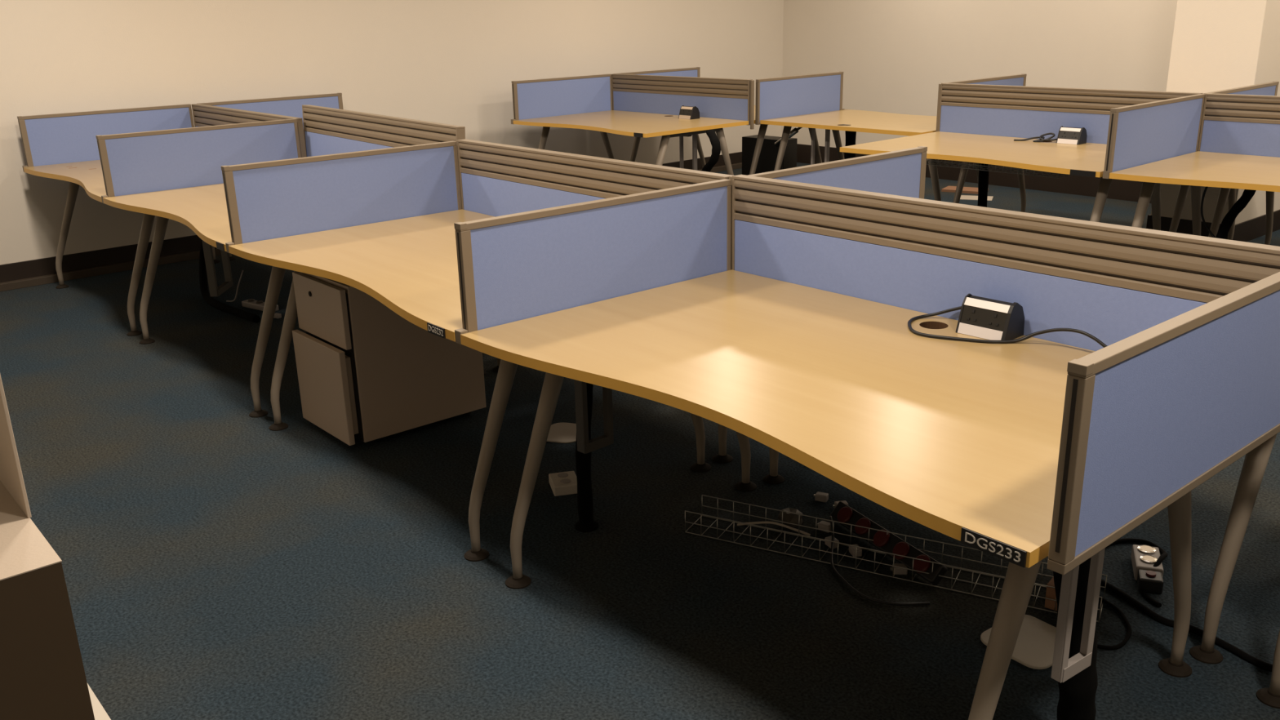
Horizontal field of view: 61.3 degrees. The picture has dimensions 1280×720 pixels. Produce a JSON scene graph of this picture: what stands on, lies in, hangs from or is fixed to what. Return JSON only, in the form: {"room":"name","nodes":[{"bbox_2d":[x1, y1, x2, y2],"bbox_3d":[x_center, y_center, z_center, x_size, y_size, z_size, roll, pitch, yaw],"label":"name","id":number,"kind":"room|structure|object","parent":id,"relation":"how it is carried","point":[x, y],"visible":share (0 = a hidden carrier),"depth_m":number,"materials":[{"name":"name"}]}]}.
{"room":"open-plan office","nodes":[
{"label":"open-plan office","id":0,"kind":"room"},
{"bbox_2d":[0,0,783,264],"bbox_3d":[-2.496,-2.201,7.483,10.650,2.750,0.104,-17,24,-39],"label":"wall","id":1,"kind":"structure","parent":0,"point":[451,62],"depth_m":7.73,"materials":[{"name":"paint"}]},
{"bbox_2d":[0,151,742,291],"bbox_3d":[-2.366,-0.962,7.867,10.370,0.150,0.068,-17,24,-39],"label":"baseboard","id":2,"kind":"structure","parent":1,"relation":"attached to","point":[17,275],"depth_m":6.94,"materials":[{"name":"black"}]},
{"bbox_2d":[0,162,1279,719],"bbox_3d":[1.239,0.368,3.931,10.600,0.100,11.650,-16,23,-38],"label":"floor","id":3,"kind":"structure","parent":0,"point":[218,563],"depth_m":3.17,"materials":[{"name":"blue carpet"}]},
{"bbox_2d":[0,374,94,719],"bbox_3d":[-1.547,0.357,2.003,0.624,1.250,1.201,-16,23,-38],"label":"storage cabinet","id":4,"kind":"object","parent":3,"relation":"on","point":[42,676],"visible":1,"depth_m":1.74,"materials":[{"name":"beige"}]},
{"bbox_2d":[87,683,111,719],"bbox_3d":[-1.403,0.784,2.677,0.030,0.012,2.100,-16,23,-38],"label":"box","id":5,"kind":"object","parent":3,"relation":"on","point":[100,713],"visible":0.02,"depth_m":2.54,"materials":[{"name":"white cardboard"}]},
{"bbox_2d":[23,160,220,336],"bbox_3d":[-2.747,-0.736,6.272,1.032,0.731,1.579,-16,23,-38],"label":"office desk","id":6,"kind":"object","parent":3,"relation":"on","point":[88,175],"visible":0.44,"depth_m":6.07,"materials":[{"name":"brown wood"}]},
{"bbox_2d":[17,103,194,172],"bbox_3d":[-3.286,-1.384,6.699,1.026,0.326,0.031,-16,23,-38],"label":"screen","id":7,"kind":"object","parent":6,"relation":"attached to","point":[67,137],"visible":0.63,"depth_m":6.59,"materials":[{"name":"blue fabric"}]},
{"bbox_2d":[191,103,306,157],"bbox_3d":[-2.362,-1.326,6.455,0.043,0.324,1.604,-16,23,-38],"label":"screen","id":8,"kind":"object","parent":6,"relation":"attached to","point":[204,115],"visible":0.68,"depth_m":6.49,"materials":[{"name":"beige metal"}]},
{"bbox_2d":[102,183,285,417],"bbox_3d":[-1.694,-0.379,5.101,1.036,0.730,1.587,-16,23,-38],"label":"office desk","id":9,"kind":"object","parent":3,"relation":"on","point":[203,210],"visible":0.44,"depth_m":4.90,"materials":[{"name":"brown wood"}]},
{"bbox_2d":[95,118,301,204],"bbox_3d":[-2.234,-1.029,5.533,1.026,0.326,0.031,-16,23,-38],"label":"screen","id":10,"kind":"object","parent":9,"relation":"attached to","point":[153,161],"visible":0.72,"depth_m":5.46,"materials":[{"name":"blue fabric"}]},
{"bbox_2d":[201,240,233,296],"bbox_3d":[-2.013,-0.511,5.134,0.037,0.375,0.220,-2,18,-1],"label":"holder","id":11,"kind":"object","parent":9,"relation":"attached to","point":[215,291],"visible":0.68,"depth_m":5.08,"materials":[{"name":"grey metal"}]},
{"bbox_2d":[199,239,260,323],"bbox_3d":[-2.364,-0.479,6.072,0.152,0.366,1.036,-13,21,-31],"label":"cable","id":12,"kind":"object","parent":3,"relation":"on","point":[207,298],"visible":0.8,"depth_m":6.09,"materials":[{"name":"black plastic"}]},
{"bbox_2d":[228,253,235,260],"bbox_3d":[-1.939,-0.971,6.930,1.032,0.730,1.592,-16,23,-38],"label":"office desk","id":13,"kind":"object","parent":3,"relation":"on","point":[231,258],"visible":0.06,"depth_m":7.24,"materials":[{"name":"grey metal"}]},
{"bbox_2d":[199,93,343,127],"bbox_3d":[-2.474,-1.620,7.359,1.026,0.326,0.031,-16,23,-38],"label":"screen","id":14,"kind":"object","parent":13,"relation":"attached to","point":[291,106],"visible":0.37,"depth_m":7.36,"materials":[{"name":"blue fabric"}]},
{"bbox_2d":[226,270,244,302],"bbox_3d":[-2.276,-0.414,6.065,0.246,0.220,0.011,14,24,40],"label":"cable","id":15,"kind":"object","parent":3,"relation":"on","point":[242,270],"visible":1,"depth_m":6.05,"materials":[{"name":"grey plastic"}]},
{"bbox_2d":[241,298,278,311],"bbox_3d":[-2.117,-0.307,6.016,0.255,0.043,0.060,11,22,34],"label":"power strip","id":16,"kind":"object","parent":3,"relation":"on","point":[251,303],"visible":0.68,"depth_m":6.01,"materials":[{"name":"grey plastic"}]},
{"bbox_2d":[273,312,281,318],"bbox_3d":[-1.961,-0.239,5.829,0.047,0.024,0.028,10,21,31],"label":"plug","id":17,"kind":"object","parent":3,"relation":"on","point":[277,315],"visible":0.78,"depth_m":5.82,"materials":[{"name":"grey plastic"}]},
{"bbox_2d":[292,271,486,445],"bbox_3d":[-0.987,-0.060,4.241,0.600,0.624,0.405,-16,23,-38],"label":"drawer pedestal","id":18,"kind":"object","parent":3,"relation":"on","point":[366,372],"visible":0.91,"depth_m":4.06,"materials":[{"name":"beige metal"}]},
{"bbox_2d":[228,208,711,561],"bbox_3d":[-0.629,-0.019,3.920,1.036,0.730,1.613,-16,23,-38],"label":"office desk","id":19,"kind":"object","parent":3,"relation":"on","point":[409,265],"visible":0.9,"depth_m":3.75,"materials":[{"name":"brown wood"}]},
{"bbox_2d":[221,141,461,253],"bbox_3d":[-1.178,-0.672,4.361,1.026,0.326,0.031,-16,23,-38],"label":"screen","id":20,"kind":"object","parent":19,"relation":"attached to","point":[285,197],"visible":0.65,"depth_m":4.32,"materials":[{"name":"blue fabric"}]},
{"bbox_2d":[456,138,731,216],"bbox_3d":[-0.243,-0.613,4.103,0.043,0.330,1.638,-16,23,-38],"label":"screen","id":21,"kind":"object","parent":19,"relation":"attached to","point":[496,180],"visible":0.56,"depth_m":4.20,"materials":[{"name":"blue fabric"}]},
{"bbox_2d":[546,422,576,443],"bbox_3d":[-0.290,0.279,4.147,0.160,0.006,0.190,5,19,19],"label":"plastic plate","id":22,"kind":"object","parent":3,"relation":"on","point":[561,433],"visible":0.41,"depth_m":4.13,"materials":[{"name":"beige plastic"}]},
{"bbox_2d":[548,471,577,496],"bbox_3d":[-0.257,0.418,3.668,0.090,0.039,0.116,-6,19,-13],"label":"box","id":23,"kind":"object","parent":3,"relation":"on","point":[562,483],"visible":0.89,"depth_m":3.63,"materials":[{"name":"beige plastic"}]},
{"bbox_2d":[557,472,568,477],"bbox_3d":[-0.263,0.393,3.686,0.036,0.003,0.036,-6,19,-13],"label":"outlet","id":24,"kind":"object","parent":23,"relation":"attached to","point":[559,474],"depth_m":3.68,"materials":[{"name":"grey plastic"}]},
{"bbox_2d":[560,478,570,484],"bbox_3d":[-0.251,0.408,3.638,0.036,0.003,0.036,-6,19,-13],"label":"outlet","id":25,"kind":"object","parent":23,"relation":"attached to","point":[562,481],"depth_m":3.63,"materials":[{"name":"grey plastic"}]},
{"bbox_2d":[574,382,598,532],"bbox_3d":[-0.156,0.201,3.267,0.076,0.695,0.136,-16,23,-38],"label":"cable sleeve","id":26,"kind":"object","parent":3,"relation":"on","point":[586,523],"visible":0.56,"depth_m":3.34,"materials":[{"name":"black plastic"}]},
{"bbox_2d":[492,358,733,463],"bbox_3d":[0.186,-0.253,4.572,1.032,0.730,1.592,-16,23,-38],"label":"office desk","id":27,"kind":"object","parent":3,"relation":"on","point":[722,457],"visible":0.15,"depth_m":3.85,"materials":[{"name":"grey metal"}]},
{"bbox_2d":[513,110,748,175],"bbox_3d":[-0.085,-1.473,8.323,1.036,0.730,1.540,-17,24,-39],"label":"office desk","id":28,"kind":"object","parent":3,"relation":"on","point":[637,124],"visible":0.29,"depth_m":8.03,"materials":[{"name":"brown wood"}]},
{"bbox_2d":[511,74,612,124],"bbox_3d":[-0.625,-2.115,8.728,1.026,0.328,0.031,-17,24,-39],"label":"screen","id":29,"kind":"object","parent":28,"relation":"attached to","point":[557,96],"visible":0.78,"depth_m":8.70,"materials":[{"name":"blue fabric"}]},
{"bbox_2d":[679,133,697,170],"bbox_3d":[0.367,-1.593,8.200,0.037,0.335,0.160,-16,23,-38],"label":"holder","id":30,"kind":"object","parent":28,"relation":"attached to","point":[694,136],"visible":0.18,"depth_m":8.17,"materials":[{"name":"grey metal"}]},
{"bbox_2d":[678,105,699,119],"bbox_3d":[0.374,-1.890,8.239,0.098,0.095,0.138,-17,24,-39],"label":"module","id":31,"kind":"object","parent":28,"relation":"on","point":[686,112],"visible":1,"depth_m":8.21,"materials":[{"name":"black plastic"}]},
{"bbox_2d":[680,109,691,115],"bbox_3d":[0.349,-1.885,8.220,0.014,0.042,0.122,-17,24,-39],"label":"socket","id":32,"kind":"object","parent":31,"relation":"attached to","point":[682,112],"depth_m":8.22,"materials":[{"name":"black plastic"}]},
{"bbox_2d":[701,129,720,172],"bbox_3d":[0.485,-1.314,7.839,0.099,0.707,0.252,-16,23,-38],"label":"cable sleeve","id":33,"kind":"object","parent":28,"relation":"attached to","point":[716,148],"visible":0.59,"depth_m":7.70,"materials":[{"name":"black plastic"}]},
{"bbox_2d":[630,105,822,174],"bbox_3d":[0.711,-1.713,8.999,1.036,0.730,1.540,-17,24,-39],"label":"office desk","id":34,"kind":"object","parent":3,"relation":"on","point":[762,129],"visible":0.11,"depth_m":8.65,"materials":[{"name":"grey metal"}]},
{"bbox_2d":[618,66,700,77],"bbox_3d":[0.172,-2.356,9.405,1.026,0.328,0.031,-17,24,-39],"label":"screen","id":35,"kind":"object","parent":34,"relation":"attached to","point":[687,72],"visible":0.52,"depth_m":9.47,"materials":[{"name":"blue fabric"}]},
{"bbox_2d":[611,73,754,128],"bbox_3d":[0.300,-2.050,8.513,0.044,0.356,1.590,-17,24,-39],"label":"screen","id":36,"kind":"object","parent":34,"relation":"attached to","point":[733,99],"visible":0.77,"depth_m":8.41,"materials":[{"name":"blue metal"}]},
{"bbox_2d":[742,134,797,175],"bbox_3d":[1.074,-1.598,8.989,0.190,0.500,0.443,-17,24,-39],"label":"computer tower","id":37,"kind":"object","parent":3,"relation":"on","point":[766,162],"visible":0.31,"depth_m":8.86,"materials":[{"name":"black plastic"}]},
{"bbox_2d":[813,491,828,502],"bbox_3d":[0.592,0.448,3.535,0.047,0.024,0.028,7,20,25],"label":"plug","id":38,"kind":"object","parent":3,"relation":"on","point":[819,496],"visible":1,"depth_m":3.52,"materials":[{"name":"grey plastic"}]},
{"bbox_2d":[817,520,831,533],"bbox_3d":[0.569,0.514,3.335,0.047,0.024,0.028,12,23,36],"label":"plug","id":39,"kind":"object","parent":3,"relation":"on","point":[823,525],"visible":0.71,"depth_m":3.32,"materials":[{"name":"grey plastic"}]},
{"bbox_2d":[460,269,1192,719],"bbox_3d":[0.461,0.349,2.710,1.036,0.730,1.664,-16,23,-38],"label":"office desk","id":40,"kind":"object","parent":3,"relation":"on","point":[957,439],"visible":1,"depth_m":2.46,"materials":[{"name":"brown wood"}]},
{"bbox_2d":[453,178,731,344],"bbox_3d":[-0.104,-0.309,3.170,1.026,0.326,0.031,-16,23,-38],"label":"screen","id":41,"kind":"object","parent":40,"relation":"attached to","point":[515,267],"visible":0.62,"depth_m":3.11,"materials":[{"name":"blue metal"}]},
{"bbox_2d":[573,379,613,453],"bbox_3d":[-0.137,0.083,3.177,0.115,0.375,0.037,-17,24,-40],"label":"holder","id":42,"kind":"object","parent":40,"relation":"attached to","point":[584,446],"visible":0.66,"depth_m":3.19,"materials":[{"name":"grey metal"}]},
{"bbox_2d":[955,293,1024,340],"bbox_3d":[0.897,-0.112,2.763,0.098,0.095,0.138,-17,24,-40],"label":"module","id":43,"kind":"object","parent":40,"relation":"on","point":[991,319],"visible":1,"depth_m":2.73,"materials":[{"name":"black plastic"}]},
{"bbox_2d":[966,309,976,321],"bbox_3d":[0.851,-0.115,2.764,0.011,0.027,0.026,-17,24,-40],"label":"socket","id":44,"kind":"object","parent":43,"relation":"attached to","point":[971,313],"depth_m":2.77,"materials":[{"name":"black plastic"}]},
{"bbox_2d":[960,305,1007,331],"bbox_3d":[0.873,-0.106,2.744,0.014,0.042,0.122,-17,24,-40],"label":"socket","id":45,"kind":"object","parent":43,"relation":"attached to","point":[972,317],"depth_m":2.74,"materials":[{"name":"black plastic"}]},
{"bbox_2d":[728,174,1279,351],"bbox_3d":[0.852,-0.245,2.888,0.043,0.336,1.704,-16,23,-38],"label":"screen","id":46,"kind":"object","parent":40,"relation":"attached to","point":[1112,283],"visible":0.68,"depth_m":2.80,"materials":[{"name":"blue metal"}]},
{"bbox_2d":[907,306,1106,347],"bbox_3d":[0.909,-0.068,2.687,0.188,0.057,0.574,-16,23,-38],"label":"cable","id":47,"kind":"object","parent":40,"relation":"on","point":[988,341],"visible":0.78,"depth_m":2.70,"materials":[{"name":"black plastic"}]},
{"bbox_2d":[1050,547,1105,683],"bbox_3d":[0.833,0.428,2.038,0.100,0.370,0.024,-14,22,-34],"label":"metal bracket","id":48,"kind":"object","parent":40,"relation":"attached to","point":[1064,668],"visible":0.69,"depth_m":2.06,"materials":[{"name":"grey metal"}]},
{"bbox_2d":[1047,271,1279,574],"bbox_3d":[1.021,0.058,1.937,1.001,0.342,0.030,-16,23,-38],"label":"screen","id":49,"kind":"object","parent":40,"relation":"attached to","point":[1150,415],"visible":1,"depth_m":1.79,"materials":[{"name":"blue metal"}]},
{"bbox_2d":[832,500,848,507],"bbox_3d":[0.643,0.469,3.469,0.047,0.024,0.028,-4,18,-7],"label":"plug","id":50,"kind":"object","parent":3,"relation":"on","point":[836,503],"visible":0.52,"depth_m":3.46,"materials":[{"name":"grey plastic"}]},
{"bbox_2d":[844,130,856,159],"bbox_3d":[1.534,-1.370,7.953,0.135,0.691,0.135,-16,23,-38],"label":"cable sleeve","id":51,"kind":"object","parent":3,"relation":"on","point":[851,136],"visible":0.2,"depth_m":7.84,"materials":[{"name":"black plastic"}]},
{"bbox_2d":[760,109,979,180],"bbox_3d":[1.748,-1.397,7.952,1.032,0.730,1.405,-17,24,-39],"label":"office desk","id":52,"kind":"object","parent":3,"relation":"on","point":[860,121],"visible":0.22,"depth_m":7.84,"materials":[{"name":"brown wood"}]},
{"bbox_2d":[774,127,802,146],"bbox_3d":[1.169,-1.737,8.303,0.042,0.221,0.336,-16,23,-38],"label":"tube","id":53,"kind":"object","parent":52,"relation":"hanging from","point":[795,131],"visible":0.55,"depth_m":8.29,"materials":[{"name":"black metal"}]},
{"bbox_2d":[755,71,844,124],"bbox_3d":[1.243,-2.017,8.289,1.026,0.328,0.031,-17,24,-39],"label":"screen","id":54,"kind":"object","parent":52,"relation":"attached to","point":[801,95],"visible":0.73,"depth_m":8.24,"materials":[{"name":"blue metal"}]},
{"bbox_2d":[810,128,830,164],"bbox_3d":[1.345,-1.572,8.060,0.037,0.335,0.150,-16,23,-38],"label":"holder","id":55,"kind":"object","parent":52,"relation":"attached to","point":[813,130],"visible":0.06,"depth_m":8.03,"materials":[{"name":"grey metal"}]},
{"bbox_2d":[684,494,1106,622],"bbox_3d":[0.695,0.555,3.117,1.193,0.075,0.128,8,20,27],"label":"wire basket","id":56,"kind":"object","parent":3,"relation":"on","point":[1040,584],"visible":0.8,"depth_m":3.12,"materials":[{"name":"silver metal"}]},
{"bbox_2d":[737,521,810,536],"bbox_3d":[0.410,0.514,3.329,0.232,0.034,0.018,5,19,20],"label":"cable","id":57,"kind":"object","parent":56,"relation":"in","point":[752,522],"visible":0.94,"depth_m":3.32,"materials":[{"name":"beige plastic"}]},
{"bbox_2d":[777,507,803,527],"bbox_3d":[0.469,0.492,3.362,0.078,0.053,0.079,-16,23,-38],"label":"crumpled paper","id":58,"kind":"object","parent":56,"relation":"in","point":[787,517],"visible":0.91,"depth_m":3.34,"materials":[{"name":"grey paper"}]},
{"bbox_2d":[824,535,839,548],"bbox_3d":[0.574,0.545,3.238,0.028,0.024,0.047,-9,20,-22],"label":"plug","id":59,"kind":"object","parent":56,"relation":"in","point":[828,538],"visible":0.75,"depth_m":3.23,"materials":[{"name":"grey plastic"}]},
{"bbox_2d":[848,543,862,557],"bbox_3d":[0.634,0.561,3.187,0.028,0.024,0.047,-5,18,-11],"label":"plug","id":60,"kind":"object","parent":56,"relation":"in","point":[852,549],"visible":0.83,"depth_m":3.17,"materials":[{"name":"grey plastic"}]},
{"bbox_2d":[829,515,929,605],"bbox_3d":[0.618,0.579,3.084,0.148,0.054,0.486,-9,20,-22],"label":"cable","id":61,"kind":"object","parent":56,"relation":"in","point":[837,573],"visible":0.98,"depth_m":2.97,"materials":[{"name":"black plastic"}]},
{"bbox_2d":[830,501,947,586],"bbox_3d":[0.721,0.533,3.184,0.065,0.067,0.470,-10,20,-25],"label":"power strip","id":62,"kind":"object","parent":56,"relation":"in","point":[891,543],"visible":0.97,"depth_m":3.15,"materials":[{"name":"black plastic"}]},
{"bbox_2d":[889,563,907,574],"bbox_3d":[0.736,0.595,3.075,0.047,0.024,0.028,0,18,4],"label":"plug","id":63,"kind":"object","parent":56,"relation":"in","point":[897,571],"visible":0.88,"depth_m":3.06,"materials":[{"name":"grey plastic"}]},
{"bbox_2d":[1044,576,1057,611],"bbox_3d":[1.143,0.626,2.874,0.100,0.070,0.080,12,23,36],"label":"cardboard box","id":64,"kind":"object","parent":56,"relation":"in","point":[1051,592],"visible":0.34,"depth_m":2.87,"materials":[{"name":"brown cardboard"}]},
{"bbox_2d":[941,186,988,194],"bbox_3d":[2.754,-1.442,9.156,0.340,0.020,0.200,10,21,31],"label":"cardboard piece","id":65,"kind":"object","parent":3,"relation":"on","point":[948,188],"visible":0.71,"depth_m":9.13,"materials":[{"name":"brown cardboard"}]},
{"bbox_2d":[960,195,993,200],"bbox_3d":[2.736,-1.326,8.830,0.280,0.003,0.200,5,19,20],"label":"paper sheet","id":66,"kind":"object","parent":3,"relation":"on","point":[962,197],"visible":0.64,"depth_m":8.82,"materials":[{"name":"beige paper"}]},
{"bbox_2d":[977,163,988,207],"bbox_3d":[2.141,-0.985,6.726,0.108,0.691,0.108,-16,23,-38],"label":"cable sleeve","id":67,"kind":"object","parent":3,"relation":"on","point":[983,182],"visible":0.25,"depth_m":6.68,"materials":[{"name":"black plastic"}]},
{"bbox_2d":[840,131,1160,230],"bbox_3d":[2.109,-0.860,6.283,1.036,0.730,1.592,-17,24,-39],"label":"office desk","id":68,"kind":"object","parent":3,"relation":"on","point":[1087,159],"visible":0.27,"depth_m":6.04,"materials":[{"name":"beige wood"}]},
{"bbox_2d":[926,158,1068,177],"bbox_3d":[1.892,-1.097,6.027,0.113,0.054,1.003,-17,24,-39],"label":"wire basket","id":69,"kind":"object","parent":68,"relation":"hanging from","point":[928,160],"visible":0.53,"depth_m":5.95,"materials":[{"name":"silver metal"}]},
{"bbox_2d":[1013,132,1057,142],"bbox_3d":[2.369,-1.330,6.447,0.259,0.052,0.090,10,21,30],"label":"cable","id":70,"kind":"object","parent":68,"relation":"on","point":[1042,138],"visible":1,"depth_m":6.43,"materials":[{"name":"black plastic"}]},
{"bbox_2d":[935,83,1203,144],"bbox_3d":[2.492,-1.458,6.469,0.044,0.337,1.634,-17,24,-39],"label":"screen","id":71,"kind":"object","parent":68,"relation":"attached to","point":[998,110],"visible":0.53,"depth_m":6.56,"materials":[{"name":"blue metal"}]},
{"bbox_2d":[1056,125,1087,144],"bbox_3d":[2.531,-1.318,6.326,0.098,0.095,0.138,-17,24,-39],"label":"module","id":72,"kind":"object","parent":68,"relation":"on","point":[1071,135],"visible":1,"depth_m":6.30,"materials":[{"name":"black plastic"}]},
{"bbox_2d":[1058,130,1079,139],"bbox_3d":[2.506,-1.312,6.308,0.014,0.042,0.122,-17,24,-39],"label":"socket","id":73,"kind":"object","parent":72,"relation":"attached to","point":[1063,135],"depth_m":6.31,"materials":[{"name":"black plastic"}]},
{"bbox_2d":[980,614,1056,669],"bbox_3d":[0.986,0.710,2.731,0.200,0.008,0.190,-14,22,-34],"label":"plastic plate","id":74,"kind":"object","parent":3,"relation":"on","point":[1034,646],"visible":0.59,"depth_m":2.71,"materials":[{"name":"beige plastic"}]},
{"bbox_2d":[762,434,1276,664],"bbox_3d":[1.271,0.114,3.369,1.032,0.730,1.664,-16,23,-38],"label":"office desk","id":75,"kind":"object","parent":3,"relation":"on","point":[1255,461],"visible":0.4,"depth_m":2.59,"materials":[{"name":"grey metal"}]},
{"bbox_2d":[748,146,927,199],"bbox_3d":[0.708,-0.545,3.830,1.026,0.326,0.031,-16,23,-38],"label":"screen","id":76,"kind":"object","parent":75,"relation":"attached to","point":[902,172],"visible":0.35,"depth_m":3.90,"materials":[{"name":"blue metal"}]},
{"bbox_2d":[1053,557,1097,719],"bbox_3d":[0.896,0.516,2.241,0.185,0.717,0.166,-16,23,-38],"label":"cable sleeve","id":77,"kind":"object","parent":3,"relation":"on","point":[1077,696],"visible":0.41,"depth_m":2.19,"materials":[{"name":"black plastic"}]},
{"bbox_2d":[952,161,1235,239],"bbox_3d":[2.910,-1.098,6.951,1.032,0.730,1.592,-17,24,-39],"label":"office desk","id":78,"kind":"object","parent":3,"relation":"on","point":[1184,189],"visible":0.11,"depth_m":6.78,"materials":[{"name":"grey metal"}]},
{"bbox_2d":[943,73,1026,85],"bbox_3d":[2.351,-1.753,7.382,1.026,0.336,0.031,-17,24,-39],"label":"screen","id":79,"kind":"object","parent":78,"relation":"attached to","point":[1019,79],"visible":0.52,"depth_m":7.45,"materials":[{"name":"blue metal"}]},
{"bbox_2d":[1203,81,1279,95],"bbox_3d":[3.446,-1.398,6.215,1.026,0.336,0.031,-17,24,-39],"label":"screen","id":80,"kind":"object","parent":78,"relation":"attached to","point":[1268,88],"visible":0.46,"depth_m":6.27,"materials":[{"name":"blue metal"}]},
{"bbox_2d":[1097,595,1131,649],"bbox_3d":[1.202,0.673,2.820,0.158,0.010,0.298,8,20,27],"label":"cable","id":81,"kind":"object","parent":3,"relation":"on","point":[1118,611],"visible":0.73,"depth_m":2.75,"materials":[{"name":"black plastic"}]},
{"bbox_2d":[1105,537,1168,607],"bbox_3d":[1.443,0.572,3.043,0.208,0.059,0.356,-4,18,-9],"label":"cable","id":82,"kind":"object","parent":3,"relation":"on","point":[1164,554],"visible":0.74,"depth_m":3.13,"materials":[{"name":"black plastic"}]},
{"bbox_2d":[1130,544,1164,594],"bbox_3d":[1.421,0.582,3.022,0.070,0.050,0.200,5,19,19],"label":"block","id":83,"kind":"object","parent":3,"relation":"on","point":[1148,577],"visible":0.98,"depth_m":2.99,"materials":[{"name":"grey plastic"}]},
{"bbox_2d":[1137,544,1155,554],"bbox_3d":[1.444,0.539,3.078,0.047,0.005,0.048,5,19,19],"label":"outlet","id":84,"kind":"object","parent":83,"relation":"attached to","point":[1143,548],"depth_m":3.07,"materials":[{"name":"silver metal"}]},
{"bbox_2d":[1139,555,1157,563],"bbox_3d":[1.424,0.557,3.024,0.043,0.005,0.044,5,19,19],"label":"outlet","id":85,"kind":"object","parent":83,"relation":"attached to","point":[1143,558],"depth_m":3.02,"materials":[{"name":"silver metal"}]},
{"bbox_2d":[1100,578,1272,671],"bbox_3d":[1.393,0.679,2.781,0.066,0.018,0.650,-13,21,-31],"label":"cable","id":86,"kind":"object","parent":3,"relation":"on","point":[1117,591],"visible":0.7,"depth_m":2.76,"materials":[{"name":"black plastic"}]},
{"bbox_2d":[1109,151,1279,235],"bbox_3d":[3.205,-0.505,5.117,1.032,0.730,1.592,-17,24,-39],"label":"office desk","id":87,"kind":"object","parent":3,"relation":"on","point":[1198,169],"visible":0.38,"depth_m":5.29,"materials":[{"name":"beige wood"}]},
{"bbox_2d":[1102,93,1204,179],"bbox_3d":[2.648,-1.157,5.539,1.026,0.336,0.031,-17,24,-39],"label":"screen","id":88,"kind":"object","parent":87,"relation":"attached to","point":[1140,134],"visible":0.83,"depth_m":5.48,"materials":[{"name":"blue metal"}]},
{"bbox_2d":[1200,186,1215,237],"bbox_3d":[2.986,-0.776,5.545,0.025,0.399,0.221,-11,21,-28],"label":"cable","id":89,"kind":"object","parent":87,"relation":"hanging from","point":[1206,188],"visible":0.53,"depth_m":5.62,"materials":[{"name":"black plastic"}]},
{"bbox_2d":[1215,189,1256,239],"bbox_3d":[2.985,-0.606,5.498,0.103,0.697,0.233,-16,23,-38],"label":"cable sleeve","id":90,"kind":"object","parent":87,"relation":"attached to","point":[1227,222],"visible":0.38,"depth_m":5.42,"materials":[{"name":"black plastic"}]},
{"bbox_2d":[1197,93,1279,157],"bbox_3d":[3.587,-1.103,5.302,0.044,0.337,1.634,-17,24,-39],"label":"screen","id":91,"kind":"object","parent":87,"relation":"attached to","point":[1231,123],"visible":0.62,"depth_m":5.71,"materials":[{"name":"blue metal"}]},
{"bbox_2d":[1208,187,1274,244],"bbox_3d":[4.005,-0.743,5.784,1.032,0.730,1.592,-17,24,-39],"label":"office desk","id":92,"kind":"object","parent":3,"relation":"on","point":[1224,193],"visible":0.16,"depth_m":6.04,"materials":[{"name":"grey metal"}]},
{"bbox_2d":[1256,629,1279,708],"bbox_3d":[2.314,0.498,2.117,1.032,0.730,1.599,-16,23,-38],"label":"office desk","id":93,"kind":"object","parent":3,"relation":"on","point":[1269,696],"visible":1,"depth_m":2.46,"materials":[{"name":"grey metal"}]},
{"bbox_3d":[-0.881,-0.613,5.756,1.032,0.730,1.592,-16,23,-38],"label":"office desk","id":94,"kind":"object","parent":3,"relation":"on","visible":0},
{"bbox_2d":[302,104,465,156],"bbox_3d":[-1.304,-1.042,5.345,0.060,0.356,1.584,-16,23,-38],"label":"screen","id":95,"kind":"object","parent":94,"relation":"on","point":[326,131],"visible":0.59,"depth_m":5.39,"materials":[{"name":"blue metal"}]},
{"bbox_2d":[781,0,1177,147],"bbox_3d":[5.180,-2.141,6.719,0.100,2.750,11.650,-16,23,-38],"label":"wall","id":96,"kind":"structure","parent":0,"point":[893,56],"depth_m":9.36,"materials":[{"name":"paint"}]},
{"bbox_2d":[796,143,1151,203],"bbox_3d":[5.216,-0.894,7.028,0.012,0.185,11.300,-16,23,-38],"label":"baseboard","id":97,"kind":"structure","parent":96,"relation":"attached to","point":[1119,189],"depth_m":9.11,"materials":[{"name":"black"}]},
{"bbox_2d":[1151,0,1279,224],"bbox_3d":[4.028,-2.221,7.050,1.200,2.750,0.530,-16,23,-38],"label":"wall column","id":98,"kind":"structure","parent":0,"point":[1217,45],"depth_m":6.74,"materials":[{"name":"paint"}]},
{"bbox_2d":[1146,209,1279,241],"bbox_3d":[4.050,-0.979,7.449,1.200,0.140,0.554,-16,23,-38],"label":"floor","id":99,"kind":"structure","parent":98,"relation":"attached to","point":[1248,230],"depth_m":7.10,"materials":[{"name":"black"}]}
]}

